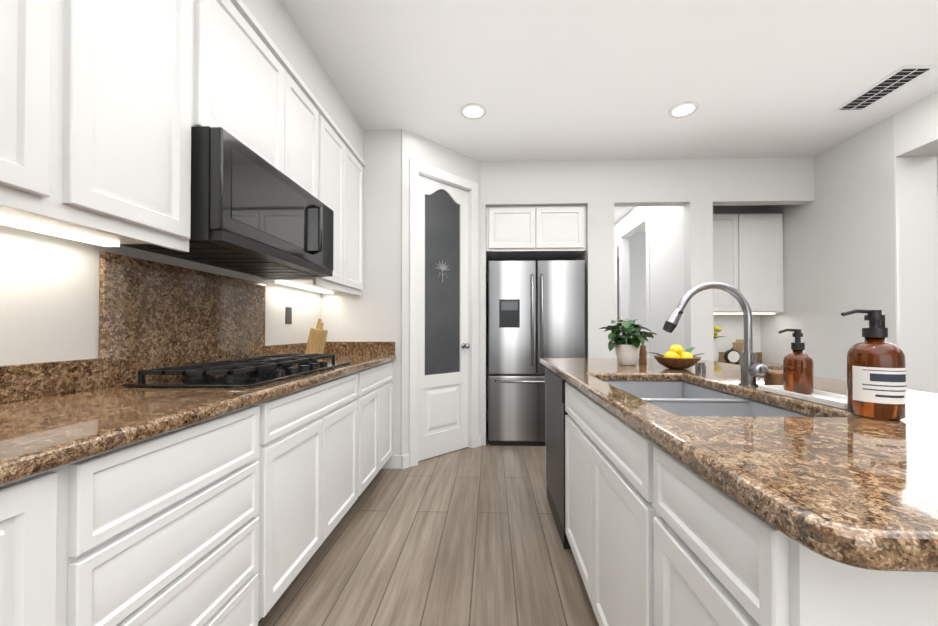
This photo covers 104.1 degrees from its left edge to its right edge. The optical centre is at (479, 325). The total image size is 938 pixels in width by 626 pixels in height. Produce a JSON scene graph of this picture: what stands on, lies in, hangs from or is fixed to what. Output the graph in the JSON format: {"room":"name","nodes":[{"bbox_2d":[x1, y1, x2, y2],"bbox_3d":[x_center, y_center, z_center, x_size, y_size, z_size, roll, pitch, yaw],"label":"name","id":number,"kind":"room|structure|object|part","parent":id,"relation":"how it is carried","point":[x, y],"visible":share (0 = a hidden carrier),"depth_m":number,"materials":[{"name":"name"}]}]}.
{"room":"kitchen","nodes":[
{"label":"kitchen","id":0,"kind":"room"},
{"bbox_2d":[0,225,320,364],"bbox_3d":[-1.413,-0.239,0.955,0.120,2.740,7.250,0,-1,2],"label":"wall","id":1,"kind":"structure","parent":0,"point":[49,298],"depth_m":1.18,"materials":[{"name":"white paint"}]},
{"bbox_2d":[0,0,75,211],"bbox_3d":[-1.185,-0.816,0.705,0.348,1.050,0.368,0,-1,2],"label":"upper cabinet","id":2,"kind":"object","parent":1,"relation":"attached to","point":[38,37],"depth_m":0.84,"materials":[{"name":"white paint"}]},
{"bbox_2d":[0,0,203,247],"bbox_3d":[-1.173,-0.813,1.088,0.348,1.050,0.398,0,-1,2],"label":"upper cabinet","id":3,"kind":"object","parent":1,"relation":"attached to","point":[106,106],"depth_m":1.07,"materials":[{"name":"white paint"}]},
{"bbox_2d":[0,252,323,403],"bbox_3d":[-1.315,-0.017,1.746,0.020,0.480,2.454,0,-1,2],"label":"backsplash","id":4,"kind":"structure","parent":1,"relation":"attached to","point":[152,315],"depth_m":1.48,"materials":[{"name":"brown stone"}]},
{"bbox_2d":[204,0,289,175],"bbox_3d":[-1.157,-1.016,1.565,0.348,0.635,0.553,0,-1,2],"label":"upper cabinet","id":5,"kind":"object","parent":1,"relation":"attached to","point":[246,74],"depth_m":1.54,"materials":[{"name":"white paint"}]},
{"bbox_2d":[120,126,333,276],"bbox_3d":[-1.081,-0.495,1.744,0.488,0.401,0.917,0,-1,2],"label":"over-the-range microwave","id":6,"kind":"object","parent":5,"relation":"attached to","point":[253,213],"visible":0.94,"depth_m":1.49,"materials":[{"name":"black metal"}]},
{"bbox_3d":[-0.910,-0.514,1.738,0.045,0.363,0.917,0,0,2],"label":"door","id":7,"kind":"part","parent":6,"relation":"part of","materials":[{"name":"black glass"}]},
{"bbox_3d":[-0.857,-0.509,1.935,0.053,0.268,0.022,0,0,2],"label":"handle","id":8,"kind":"part","parent":6,"relation":"part of","materials":[{"name":"black"}]},
{"bbox_2d":[285,307,291,323],"bbox_3d":[-1.298,-0.068,2.490,0.006,0.115,0.070,0,-1,2],"label":"wall outlet plate","id":9,"kind":"object","parent":1,"relation":"attached to","point":[288,316],"visible":1,"depth_m":2.48,"materials":[{"name":"grey plastic"}]},
{"bbox_2d":[263,109,347,287],"bbox_3d":[-1.130,-0.801,2.402,0.348,1.050,0.382,0,-1,2],"label":"upper cabinet","id":10,"kind":"object","parent":1,"relation":"attached to","point":[335,142],"depth_m":2.45,"materials":[{"name":"white paint"}]},
{"bbox_2d":[288,64,323,202],"bbox_3d":[-1.142,-1.012,2.027,0.348,0.635,0.372,0,-1,2],"label":"upper cabinet","id":11,"kind":"object","parent":1,"relation":"attached to","point":[305,112],"depth_m":2.04,"materials":[{"name":"white paint"}]},
{"bbox_2d":[301,141,364,295],"bbox_3d":[-1.117,-0.798,2.783,0.348,1.050,0.381,0,-1,2],"label":"upper cabinet","id":12,"kind":"object","parent":1,"relation":"attached to","point":[356,164],"depth_m":2.79,"materials":[{"name":"white paint"}]},
{"bbox_2d":[242,0,363,158],"bbox_3d":[-1.205,-1.480,0.218,0.345,0.270,5.530,0,-1,2],"label":"soffit","id":13,"kind":"structure","parent":0,"point":[277,23],"depth_m":2.05,"materials":[{"name":"white paint"}]},
{"bbox_2d":[321,129,400,454],"bbox_3d":[-0.945,-0.221,3.015,0.680,2.740,0.100,0,-1,2],"label":"wall","id":14,"kind":"structure","parent":0,"point":[372,313],"depth_m":2.96,"materials":[{"name":"white paint"}]},
{"bbox_2d":[324,342,395,355],"bbox_3d":[-0.971,0.181,2.950,0.588,0.104,0.022,0,-1,2],"label":"backsplash","id":15,"kind":"structure","parent":14,"relation":"attached to","point":[337,348],"depth_m":2.94,"materials":[{"name":"brown stone"}]},
{"bbox_2d":[381,454,408,468],"bbox_3d":[-0.927,1.094,2.954,0.719,0.110,0.030,0,-1,2],"label":"baseboard","id":16,"kind":"structure","parent":14,"relation":"attached to","point":[393,462],"depth_m":2.93,"materials":[{"name":"white wood"}]},
{"bbox_2d":[258,423,598,625],"bbox_3d":[2.392,1.167,2.243,9.200,0.050,10.100,0,-1,2],"label":"floor","id":17,"kind":"structure","parent":0,"point":[466,536],"depth_m":1.80,"materials":[{"name":"brown wood"}]},
{"bbox_2d":[0,464,83,625],"bbox_3d":[-1.066,0.690,0.597,0.593,0.876,0.186,0,-1,2],"label":"base cabinet","id":18,"kind":"object","parent":17,"relation":"on","point":[42,518],"depth_m":0.64,"materials":[{"name":"white paint"}]},
{"bbox_2d":[84,404,267,625],"bbox_3d":[-1.053,0.694,0.980,0.593,0.876,0.580,0,-1,2],"label":"base cabinet","id":19,"kind":"object","parent":17,"relation":"on","point":[120,505],"depth_m":0.94,"materials":[{"name":"white paint"}]},
{"bbox_2d":[0,356,395,487],"bbox_3d":[-1.016,0.242,1.734,0.618,0.040,2.454,0,-1,2],"label":"countertop","id":20,"kind":"structure","parent":19,"relation":"on","point":[41,435],"depth_m":0.90,"materials":[{"name":"brown stone"}]},
{"bbox_2d":[123,353,349,387],"bbox_3d":[-1.012,0.190,1.736,0.460,0.064,0.910,0,-1,2],"label":"cooktop","id":21,"kind":"object","parent":20,"relation":"in","point":[249,372],"visible":1,"depth_m":1.44,"materials":[{"name":"black metal"}]},
{"bbox_2d":[305,319,327,353],"bbox_3d":[-1.130,0.088,2.538,0.128,0.276,0.080,0,-1,2],"label":"cutting board","id":22,"kind":"object","parent":20,"relation":"on","point":[317,339],"visible":0.88,"depth_m":2.50,"materials":[{"name":"brown wood"}]},
{"bbox_2d":[268,372,363,611],"bbox_3d":[-1.029,0.700,1.732,0.593,0.876,0.925,0,-1,2],"label":"base cabinet","id":23,"kind":"object","parent":17,"relation":"on","point":[316,435],"depth_m":1.59,"materials":[{"name":"white paint"}]},
{"bbox_2d":[364,361,392,489],"bbox_3d":[-1.001,0.708,2.575,0.593,0.876,0.763,0,-1,2],"label":"base cabinet","id":24,"kind":"object","parent":17,"relation":"on","point":[378,386],"depth_m":2.54,"materials":[{"name":"white paint"}]},
{"bbox_2d":[488,260,584,445],"bbox_3d":[0.561,0.266,3.861,0.925,1.780,0.862,0,-1,2],"label":"refrigerator","id":25,"kind":"object","parent":17,"relation":"on","point":[536,311],"visible":0.92,"depth_m":3.50,"materials":[{"name":"grey metal"}]},
{"bbox_3d":[0.289,-0.189,3.500,0.155,0.085,0.002,0,0,2],"label":"dispenser panel","id":26,"kind":"part","parent":25,"relation":"part of","materials":[{"name":"grey plastic"}]},
{"bbox_2d":[540,362,937,625],"bbox_3d":[0.795,0.699,1.501,0.783,0.875,2.136,0,-1,2],"label":"kitchen island","id":27,"kind":"object","parent":17,"relation":"on","point":[705,493],"depth_m":0.76,"materials":[{"name":"white paint"}]},
{"bbox_2d":[545,367,570,548],"bbox_3d":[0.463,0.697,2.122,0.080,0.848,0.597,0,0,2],"label":"dishwasher","id":28,"kind":"object","parent":27,"relation":"in","point":[554,383],"depth_m":2.03,"materials":[{"name":"black"}]},
{"bbox_2d":[540,358,937,581],"bbox_3d":[0.940,0.241,1.479,1.090,0.040,2.260,0,-1,2],"label":"island countertop","id":29,"kind":"structure","parent":27,"relation":"on","point":[857,496],"depth_m":0.58,"materials":[{"name":"brown stone"}]},
{"bbox_2d":[600,319,656,364],"bbox_3d":[0.856,0.093,2.107,0.310,0.264,0.295,0,-1,2],"label":"potted plant","id":30,"kind":"object","parent":29,"relation":"on","point":[628,353],"visible":1,"depth_m":2.07,"materials":[{"name":"green plant"}]},
{"bbox_3d":[0.856,0.166,2.112,0.140,0.118,0.140,0,0,2],"label":"pot","id":31,"kind":"part","parent":30,"relation":"part of","materials":[{"name":"white ceramic"}]},
{"bbox_2d":[638,344,646,363],"bbox_3d":[0.973,0.169,2.179,0.048,0.114,0.047,0,-1,2],"label":"pepper mill","id":32,"kind":"object","parent":29,"relation":"on","point":[642,356],"visible":0.85,"depth_m":2.16,"materials":[{"name":"brown wood"}]},
{"bbox_2d":[648,344,703,368],"bbox_3d":[1.020,0.160,1.907,0.279,0.126,0.224,0,-1,2],"label":"lemon bowl","id":33,"kind":"object","parent":29,"relation":"on","point":[676,356],"visible":1,"depth_m":1.86,"materials":[{"name":"brown wood"}]},
{"bbox_2d":[604,378,811,413],"bbox_3d":[0.712,0.355,1.295,0.485,0.216,0.880,0,-1,2],"label":"sink","id":34,"kind":"object","parent":29,"relation":"in","point":[680,395],"depth_m":1.32,"materials":[{"name":"grey metal"}]},
{"bbox_2d":[663,282,769,385],"bbox_3d":[0.851,0.028,1.331,0.339,0.383,0.105,0,-1,2],"label":"faucet","id":35,"kind":"object","parent":29,"relation":"on","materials":[{"name":"silver metal"}]},
{"bbox_2d":[764,370,782,384],"bbox_3d":[1.079,0.190,1.294,0.116,0.056,0.116,0,-1,2],"label":"box","id":36,"kind":"object","parent":29,"relation":"on","point":[773,377],"visible":0.31,"depth_m":1.28,"materials":[{"name":"brown wood"}]},
{"bbox_2d":[759,385,846,408],"bbox_3d":[0.998,0.208,1.087,0.110,0.016,0.300,0,-1,2],"label":"soap tray","id":37,"kind":"object","parent":29,"relation":"on","point":[829,399],"visible":0.5,"depth_m":1.08,"materials":[{"name":"white ceramic"}]},
{"bbox_2d":[778,328,813,394],"bbox_3d":[0.989,0.111,1.148,0.093,0.204,0.072,0,-1,2],"label":"soap bottle","id":38,"kind":"object","parent":37,"relation":"on","point":[798,371],"visible":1,"depth_m":1.13,"materials":[{"name":"orange glass"}]},
{"bbox_3d":[1.000,0.144,1.147,0.072,0.137,0.072,0,0,2],"label":"glass","id":39,"kind":"part","parent":38,"relation":"part of","materials":[{"name":"brown glass"}]},
{"bbox_2d":[841,309,906,420],"bbox_3d":[0.922,0.087,0.865,0.121,0.254,0.095,0,-1,2],"label":"soap bottle","id":40,"kind":"object","parent":29,"relation":"on","point":[876,378],"visible":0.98,"depth_m":0.84,"materials":[{"name":"orange glass"}]},
{"bbox_3d":[0.935,0.121,0.865,0.094,0.187,0.094,0,0,2],"label":"glass","id":41,"kind":"part","parent":40,"relation":"part of","materials":[{"name":"brown glass"}]},
{"bbox_2d":[862,369,906,397],"bbox_3d":[0.928,0.131,0.832,0.080,0.060,0.032,0,0,2],"label":"print","id":42,"kind":"object","parent":40,"relation":"attached to","point":[876,383],"depth_m":0.82,"materials":[{"name":"blue"}]},
{"bbox_2d":[400,129,480,468],"bbox_3d":[-0.328,-0.219,3.284,0.898,2.740,0.100,0,-1,-43],"label":"wall","id":43,"kind":"structure","parent":0,"point":[418,148],"depth_m":2.99,"materials":[{"name":"white paint"}]},
{"bbox_2d":[418,175,467,460],"bbox_3d":[-0.334,-0.066,3.283,0.589,2.417,0.038,0,-1,-43],"label":"pantry door","id":44,"kind":"structure","parent":43,"relation":"in","point":[443,413],"depth_m":3.26,"materials":[{"name":"white wood"}]},
{"bbox_2d":[425,190,469,374],"bbox_3d":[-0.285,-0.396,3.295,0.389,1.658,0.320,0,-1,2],"label":"glass panel","id":45,"kind":"object","parent":44,"relation":"attached to","point":[442,300],"depth_m":3.28,"materials":[{"name":"grey glass"}]},
{"bbox_2d":[435,261,449,282],"bbox_3d":[-0.330,-0.484,3.282,0.168,0.195,0.008,0,-1,-43],"label":"decal","id":46,"kind":"object","parent":45,"relation":"attached to","point":[442,266],"depth_m":3.28,"materials":[{"name":"grey"}]},
{"bbox_3d":[-0.127,0.189,3.404,0.082,0.054,0.082,0,0,2],"label":"knob","id":47,"kind":"part","parent":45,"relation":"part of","materials":[{"name":"silver metal"}]},
{"bbox_2d":[409,158,477,466],"bbox_3d":[-0.325,-0.106,3.274,0.760,2.515,0.118,0,-1,-43],"label":"door frame","id":48,"kind":"structure","parent":43,"relation":"attached to","point":[416,169],"depth_m":3.18,"materials":[{"name":"white wood"}]},
{"bbox_2d":[486,255,487,429],"bbox_3d":[0.028,-0.212,4.014,0.100,2.740,0.720,0,-1,2],"label":"wall","id":49,"kind":"structure","parent":0,"point":[486,255],"depth_m":4.09,"materials":[{"name":"white paint"}]},
{"bbox_2d":[575,252,584,259],"bbox_3d":[1.182,-0.213,3.976,0.250,2.740,0.720,0,-1,2],"label":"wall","id":50,"kind":"structure","parent":0,"point":[581,257],"depth_m":3.76,"materials":[{"name":"white paint"}]},
{"bbox_2d":[280,0,937,231],"bbox_3d":[2.392,-1.623,2.268,9.200,0.050,10.100,0,-1,2],"label":"ceiling","id":51,"kind":"structure","parent":0,"point":[559,80],"depth_m":2.28,"materials":[{"name":"white paint"}]},
{"bbox_2d":[460,103,485,118],"bbox_3d":[-0.045,-1.590,2.718,0.194,0.008,0.194,0,-1,2],"label":"recessed light","id":52,"kind":"object","parent":51,"relation":"in","point":[464,107],"depth_m":2.71,"materials":[{"name":"white plastic"}]},
{"bbox_3d":[-0.045,-1.588,2.718,0.140,0.004,0.140,0,-1,2],"label":"ceiling light lens","id":53,"kind":"part","parent":52,"relation":"part of","materials":[{"name":"white plastic"}]},
{"bbox_2d":[669,101,698,117],"bbox_3d":[1.505,-1.590,2.697,0.194,0.008,0.194,0,-1,2],"label":"recessed light","id":54,"kind":"object","parent":51,"relation":"in","point":[695,105],"depth_m":2.68,"materials":[{"name":"white plastic"}]},
{"bbox_3d":[1.505,-1.588,2.697,0.140,0.004,0.140,0,-1,2],"label":"ceiling light lens","id":55,"kind":"part","parent":54,"relation":"part of","materials":[{"name":"white plastic"}]},
{"bbox_2d":[833,65,937,111],"bbox_3d":[2.719,-1.587,2.477,0.210,0.018,0.470,0,-1,2],"label":"ceiling vent","id":56,"kind":"object","parent":51,"relation":"in","point":[930,67],"depth_m":2.42,"materials":[{"name":"white metal"}]},
{"bbox_3d":[2.719,-1.586,2.477,0.160,0.017,0.420,0,-1,2],"label":"ceiling air vent louvers","id":57,"kind":"part","parent":56,"relation":"part of","materials":[{"name":"metal"}]},
{"bbox_2d":[839,69,928,109],"bbox_3d":[2.719,-1.589,2.477,0.160,0.002,0.420,0,-1,2],"label":"ceiling air vent slots","id":58,"kind":"object","parent":56,"relation":"attached to","point":[874,90],"visible":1,"depth_m":2.45,"materials":[{"name":"grey metal"}]},
{"bbox_2d":[481,157,813,445],"bbox_3d":[1.578,-0.216,3.543,3.150,2.740,0.120,0,-1,2],"label":"wall","id":59,"kind":"structure","parent":0,"point":[697,189],"depth_m":3.50,"materials":[{"name":"white paint"}]},
{"bbox_2d":[486,206,585,264],"bbox_3d":[0.566,-0.948,3.963,0.972,0.441,0.800,0,-1,2],"label":"upper cabinet","id":60,"kind":"object","parent":59,"relation":"attached to","point":[518,233],"visible":1,"depth_m":3.57,"materials":[{"name":"white paint"}]},
{"bbox_2d":[614,206,683,357],"bbox_3d":[2.109,-0.205,4.901,0.120,2.740,2.630,0,-1,2],"label":"wall","id":61,"kind":"structure","parent":0,"point":[666,259],"depth_m":4.15,"materials":[{"name":"white paint"}]},
{"bbox_2d":[614,240,616,357],"bbox_3d":[2.025,-0.047,5.733,0.040,2.420,0.700,0,-1,2],"label":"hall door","id":62,"kind":"structure","parent":61,"relation":"in","point":[615,256],"depth_m":5.39,"materials":[{"name":"white"}]},
{"bbox_2d":[619,211,649,357],"bbox_3d":[2.045,-0.100,4.867,0.015,2.530,1.020,0,-1,2],"label":"door frame","id":63,"kind":"structure","parent":61,"relation":"attached to","point":[636,223],"depth_m":4.42,"materials":[{"name":"white"}]},
{"bbox_2d":[713,205,760,351],"bbox_3d":[2.798,-0.213,3.903,1.335,2.740,0.680,0,-1,2],"label":"wall","id":64,"kind":"structure","parent":0,"point":[731,326],"depth_m":4.14,"materials":[{"name":"white paint"}]},
{"bbox_2d":[713,213,783,313],"bbox_3d":[2.700,-0.644,3.973,0.931,1.047,0.350,0,-1,2],"label":"upper cabinet","id":65,"kind":"object","parent":64,"relation":"attached to","point":[748,256],"visible":0.75,"depth_m":3.80,"materials":[{"name":"white paint"}]},
{"bbox_2d":[714,313,774,313],"bbox_3d":[2.698,-0.127,3.889,0.835,0.011,0.050,0,0,2],"label":"light","id":66,"kind":"object","parent":65,"relation":"attached to","point":[714,313],"depth_m":3.86,"materials":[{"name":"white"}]},
{"bbox_2d":[718,352,782,369],"bbox_3d":[2.697,0.674,3.853,0.931,0.755,0.568,0,-1,2],"label":"desk","id":67,"kind":"object","parent":64,"relation":"attached to","point":[773,366],"visible":0.08,"depth_m":3.94,"materials":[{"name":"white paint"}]},
{"bbox_2d":[714,326,724,361],"bbox_3d":[2.411,0.188,3.769,0.262,0.414,0.267,0,-1,2],"label":"flower vase","id":68,"kind":"object","parent":67,"relation":"on","point":[716,352],"visible":0.42,"depth_m":3.73,"materials":[{"name":"white ceramic"}]},
{"bbox_2d":[724,348,739,363],"bbox_3d":[2.591,0.313,3.747,0.140,0.162,0.046,0,-1,2],"label":"desk clock","id":69,"kind":"object","parent":67,"relation":"on","point":[732,355],"visible":0.94,"depth_m":3.73,"materials":[{"name":"black"}]},
{"bbox_2d":[732,339,743,363],"bbox_3d":[2.757,0.270,3.860,0.065,0.250,0.160,0,-1,2],"label":"books","id":70,"kind":"object","parent":67,"relation":"on","point":[738,345],"visible":0.4,"depth_m":3.85,"materials":[{"name":"beige paper"}]},
{"bbox_2d":[760,115,895,380],"bbox_3d":[3.302,-0.217,3.486,0.300,2.740,1.480,0,-1,2],"label":"wall","id":71,"kind":"structure","parent":0,"point":[838,245],"depth_m":3.19,"materials":[{"name":"white paint"}]},
{"bbox_2d":[880,320,884,327],"bbox_3d":[3.127,0.018,2.860,0.006,0.120,0.080,0,-1,2],"label":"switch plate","id":72,"kind":"object","parent":71,"relation":"attached to","point":[882,323],"depth_m":2.83,"materials":[{"name":"black"}]},
{"bbox_2d":[893,91,937,156],"bbox_3d":[3.215,-1.448,0.823,0.300,0.325,3.870,0,-1,2],"label":"header beam","id":73,"kind":"structure","parent":0,"point":[915,125],"depth_m":2.62,"materials":[{"name":"white paint"}]},
{"bbox_2d":[894,156,937,393],"bbox_3d":[3.278,-0.061,2.739,0.300,2.415,0.011,0,-1,2],"label":"wall","id":74,"kind":"structure","parent":0,"point":[916,239],"depth_m":2.74,"materials":[{"name":"white paint"}]}
]}

